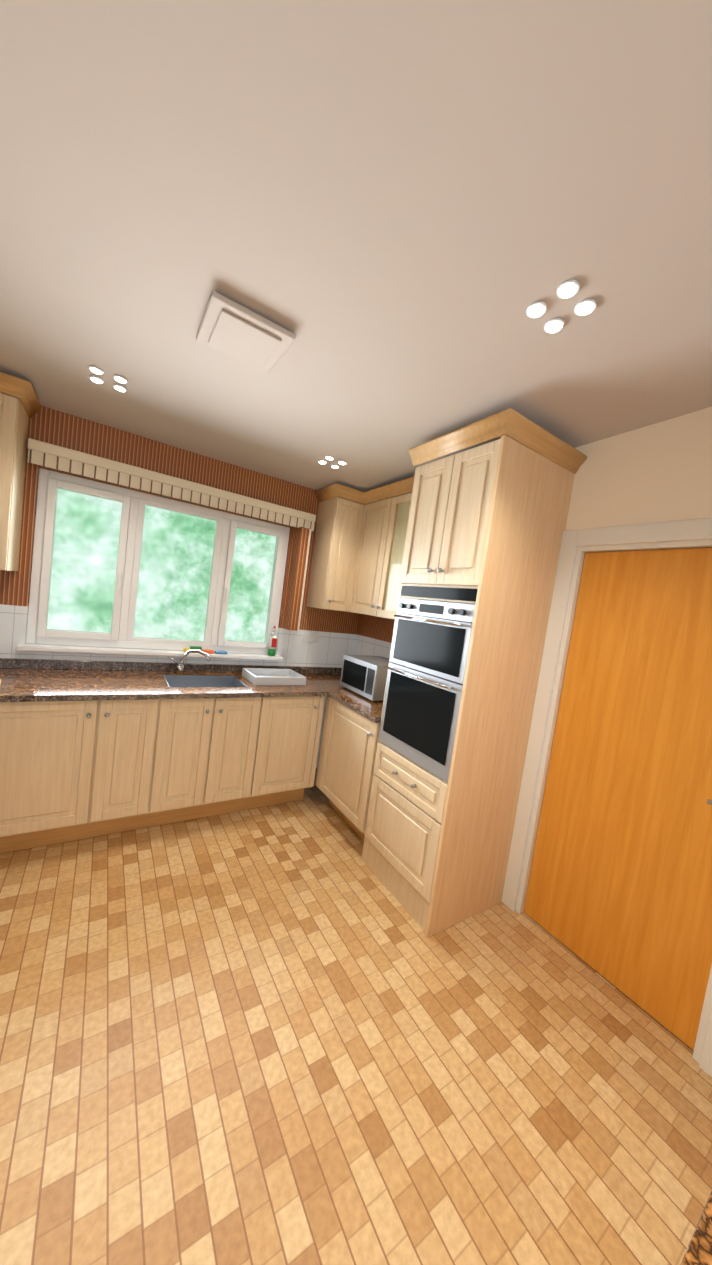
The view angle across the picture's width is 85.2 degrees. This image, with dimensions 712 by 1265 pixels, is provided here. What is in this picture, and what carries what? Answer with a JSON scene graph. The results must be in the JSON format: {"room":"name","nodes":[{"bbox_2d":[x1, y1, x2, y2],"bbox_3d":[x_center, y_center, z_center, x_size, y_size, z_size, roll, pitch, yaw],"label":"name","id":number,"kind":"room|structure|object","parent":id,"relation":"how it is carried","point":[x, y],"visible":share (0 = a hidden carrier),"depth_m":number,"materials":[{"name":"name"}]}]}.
{"room":"kitchen","nodes":[
{"label":"kitchen","id":0,"kind":"room"},
{"bbox_2d":[0,398,359,768],"bbox_3d":[-1.312,-0.112,2.920,3.700,2.620,0.152,5,5,-33],"label":"wall","id":1,"kind":"structure","parent":0,"point":[337,631],"depth_m":2.72,"materials":[{"name":"beige tile"}]},
{"bbox_2d":[16,644,282,659],"bbox_3d":[-1.355,0.152,2.831,1.710,0.029,0.109,5,5,-33],"label":"window sill","id":2,"kind":"structure","parent":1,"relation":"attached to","point":[48,648],"depth_m":2.65,"materials":[{"name":"white plastic"}]},
{"bbox_2d":[183,646,226,653],"bbox_3d":[-1.142,0.133,2.947,0.310,0.045,0.060,5,5,-33],"label":"ornament","id":3,"kind":"object","parent":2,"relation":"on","point":[185,650],"depth_m":2.92,"materials":[{"name":"multicoloured plastic"}]},
{"bbox_2d":[267,626,276,655],"bbox_3d":[-0.693,0.070,3.231,0.064,0.250,0.066,5,5,-33],"label":"soap bottle","id":4,"kind":"object","parent":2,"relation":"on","point":[272,644],"visible":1,"depth_m":3.21,"materials":[{"name":"green"}]},
{"bbox_2d":[26,468,311,653],"bbox_3d":[-1.233,-0.396,2.827,1.766,1.083,0.237,5,5,-33],"label":"window","id":5,"kind":"structure","parent":1,"relation":"in","point":[297,575],"depth_m":2.71,"materials":[{"name":"beige wood"}]},
{"bbox_2d":[27,438,315,530],"bbox_3d":[-1.136,-0.985,2.760,1.850,0.135,0.098,5,5,-33],"label":"valance","id":6,"kind":"object","parent":1,"relation":"attached to","point":[45,454],"visible":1,"depth_m":2.58,"materials":[{"name":"beige"}]},
{"bbox_2d":[0,768,711,1264],"bbox_3d":[-1.241,1.379,1.010,5.450,0.050,3.820,5,5,-33],"label":"floor","id":7,"kind":"structure","parent":0,"point":[284,1034],"depth_m":1.31,"materials":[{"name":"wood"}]},
{"bbox_2d":[0,696,324,853],"bbox_3d":[-1.250,0.795,2.629,1.936,0.882,0.653,5,5,-33],"label":"base cabinet","id":8,"kind":"object","parent":7,"relation":"on","point":[73,770],"visible":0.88,"depth_m":2.29,"materials":[{"name":"brown wood"}]},
{"bbox_2d":[315,696,379,840],"bbox_3d":[0.133,0.966,2.822,0.633,0.882,0.654,5,5,-33],"label":"base cabinet","id":9,"kind":"object","parent":7,"relation":"on","point":[347,756],"visible":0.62,"depth_m":2.62,"materials":[{"name":"brown wood"}]},
{"bbox_2d":[361,408,586,937],"bbox_3d":[0.590,0.251,2.205,0.650,2.500,0.674,5,5,-33],"label":"housing","id":10,"kind":"object","parent":7,"relation":"on","point":[486,526],"visible":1,"depth_m":1.98,"materials":[{"name":"brown wood"}]},
{"bbox_2d":[379,598,474,782],"bbox_3d":[0.564,0.281,2.224,0.607,0.872,0.578,5,5,-33],"label":"double oven","id":11,"kind":"object","parent":10,"relation":"in","point":[426,667],"visible":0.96,"depth_m":2.03,"materials":[{"name":"silver metal"}]},
{"bbox_3d":[-1.963,0.789,1.338,0.613,0.882,2.043,5,5,-33],"label":"base cabinet","id":12,"kind":"object","parent":7,"relation":"on","visible":0},
{"bbox_2d":[0,658,383,722],"bbox_3d":[-0.819,0.402,2.006,3.196,0.092,2.053,5,5,-33],"label":"countertop","id":13,"kind":"structure","parent":12,"relation":"on","point":[31,680],"depth_m":2.47,"materials":[{"name":"brown stone"}]},
{"bbox_2d":[167,650,210,673],"bbox_3d":[-1.200,0.213,2.775,0.263,0.194,0.192,5,5,-33],"label":"mixer tap","id":14,"kind":"object","parent":13,"relation":"on","point":[180,667],"visible":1,"depth_m":2.79,"materials":[{"name":"silver metal"}]},
{"bbox_2d":[163,675,246,686],"bbox_3d":[-1.060,0.418,2.702,0.496,0.158,0.356,5,5,-33],"label":"sink","id":15,"kind":"object","parent":13,"relation":"in","point":[197,681],"visible":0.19,"depth_m":2.84,"materials":[{"name":"grey metal"}]},
{"bbox_2d":[242,668,305,684],"bbox_3d":[-0.636,0.341,2.998,0.400,0.060,0.320,5,5,-33],"label":"tray","id":16,"kind":"object","parent":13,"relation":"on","point":[261,676],"visible":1,"depth_m":2.95,"materials":[{"name":"grey plastic"}]},
{"bbox_2d":[340,654,388,701],"bbox_3d":[0.161,0.345,2.995,0.373,0.261,0.460,5,5,-33],"label":"microwave","id":17,"kind":"object","parent":13,"relation":"on","point":[364,675],"visible":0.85,"depth_m":2.84,"materials":[{"name":"silver metal"}]},
{"bbox_3d":[0.518,1.209,0.229,1.628,0.857,0.672,5,5,-33],"label":"base cabinet","id":18,"kind":"object","parent":7,"relation":"on","visible":0},
{"bbox_2d":[680,1191,711,1264],"bbox_3d":[0.639,0.854,0.047,1.678,0.165,1.005,5,5,-33],"label":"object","id":19,"kind":"object","parent":18,"relation":"on","point":[698,1251],"visible":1,"depth_m":0.45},
{"bbox_2d":[0,0,711,504],"bbox_3d":[-0.786,-1.210,0.663,5.450,0.248,4.220,5,5,-33],"label":"ceiling","id":20,"kind":"structure","parent":0,"point":[396,216],"depth_m":1.01,"materials":[{"name":"beige paint"}]},
{"bbox_2d":[89,365,127,391],"bbox_3d":[-1.227,-1.253,1.919,0.160,0.014,0.160,5,5,-33],"label":"cluster","id":21,"kind":"object","parent":20,"relation":"attached to","point":[118,378],"visible":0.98,"depth_m":1.91,"materials":[{"name":"white plastic"}]},
{"bbox_2d":[196,291,295,372],"bbox_3d":[-0.430,-1.132,1.490,0.300,0.028,0.300,5,5,-33],"label":"ceiling vent","id":22,"kind":"object","parent":20,"relation":"in","point":[229,327],"visible":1,"depth_m":1.45,"materials":[{"name":"beige plastic"}]},
{"bbox_2d":[318,455,346,468],"bbox_3d":[-0.161,-1.160,2.640,0.160,0.014,0.160,5,5,-33],"label":"cluster","id":23,"kind":"object","parent":20,"relation":"attached to","point":[335,466],"visible":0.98,"depth_m":2.63,"materials":[{"name":"white plastic"}]},
{"bbox_2d":[526,280,596,332],"bbox_3d":[0.641,-1.013,1.212,0.160,0.014,0.160,5,5,-33],"label":"cluster","id":24,"kind":"object","parent":20,"relation":"attached to","point":[565,290],"visible":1,"depth_m":1.20,"materials":[{"name":"white plastic"}]},
{"bbox_2d":[355,407,711,910],"bbox_3d":[2.020,0.443,0.722,0.140,2.700,7.250,5,5,-33],"label":"wall","id":25,"kind":"structure","parent":0,"point":[658,472],"depth_m":1.81,"materials":[{"name":"beige paint"}]},
{"bbox_2d":[306,476,413,619],"bbox_3d":[0.181,-0.612,2.969,0.625,0.975,1.254,5,5,-33],"label":"upper cabinet","id":26,"kind":"object","parent":25,"relation":"attached to","point":[357,557],"visible":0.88,"depth_m":3.10,"materials":[{"name":"brown wood"}]},
{"bbox_2d":[501,518,711,1076],"bbox_3d":[1.298,0.569,1.789,0.160,2.115,0.980,5,5,-33],"label":"door frame","id":27,"kind":"structure","parent":25,"relation":"attached to","point":[697,531],"depth_m":2.06,"materials":[{"name":"white paint"}]},
{"bbox_2d":[524,548,711,1050],"bbox_3d":[1.254,0.619,1.768,0.109,1.998,0.754,5,5,-33],"label":"door leaf","id":28,"kind":"structure","parent":25,"relation":"in","point":[619,893],"depth_m":1.76,"materials":[{"name":"orange wood"}]},
{"bbox_3d":[-2.026,-0.096,0.860,0.140,2.680,2.550,5,5,-33],"label":"wall","id":29,"kind":"structure","parent":0,"visible":0},
{"bbox_2d":[0,372,40,570],"bbox_3d":[-1.684,-0.781,1.253,0.755,1.052,2.080,5,5,-33],"label":"upper cabinet","id":30,"kind":"object","parent":29,"relation":"attached to","point":[16,414],"visible":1,"depth_m":2.04,"materials":[{"name":"brown wood"}]},
{"label":"outside","id":31,"kind":"structure","parent":0,"visible":0},
{"bbox_2d":[47,489,275,641],"bbox_3d":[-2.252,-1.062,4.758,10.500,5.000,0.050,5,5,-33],"label":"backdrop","id":32,"kind":"structure","parent":31,"point":[204,532],"depth_m":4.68,"materials":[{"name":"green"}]}
]}

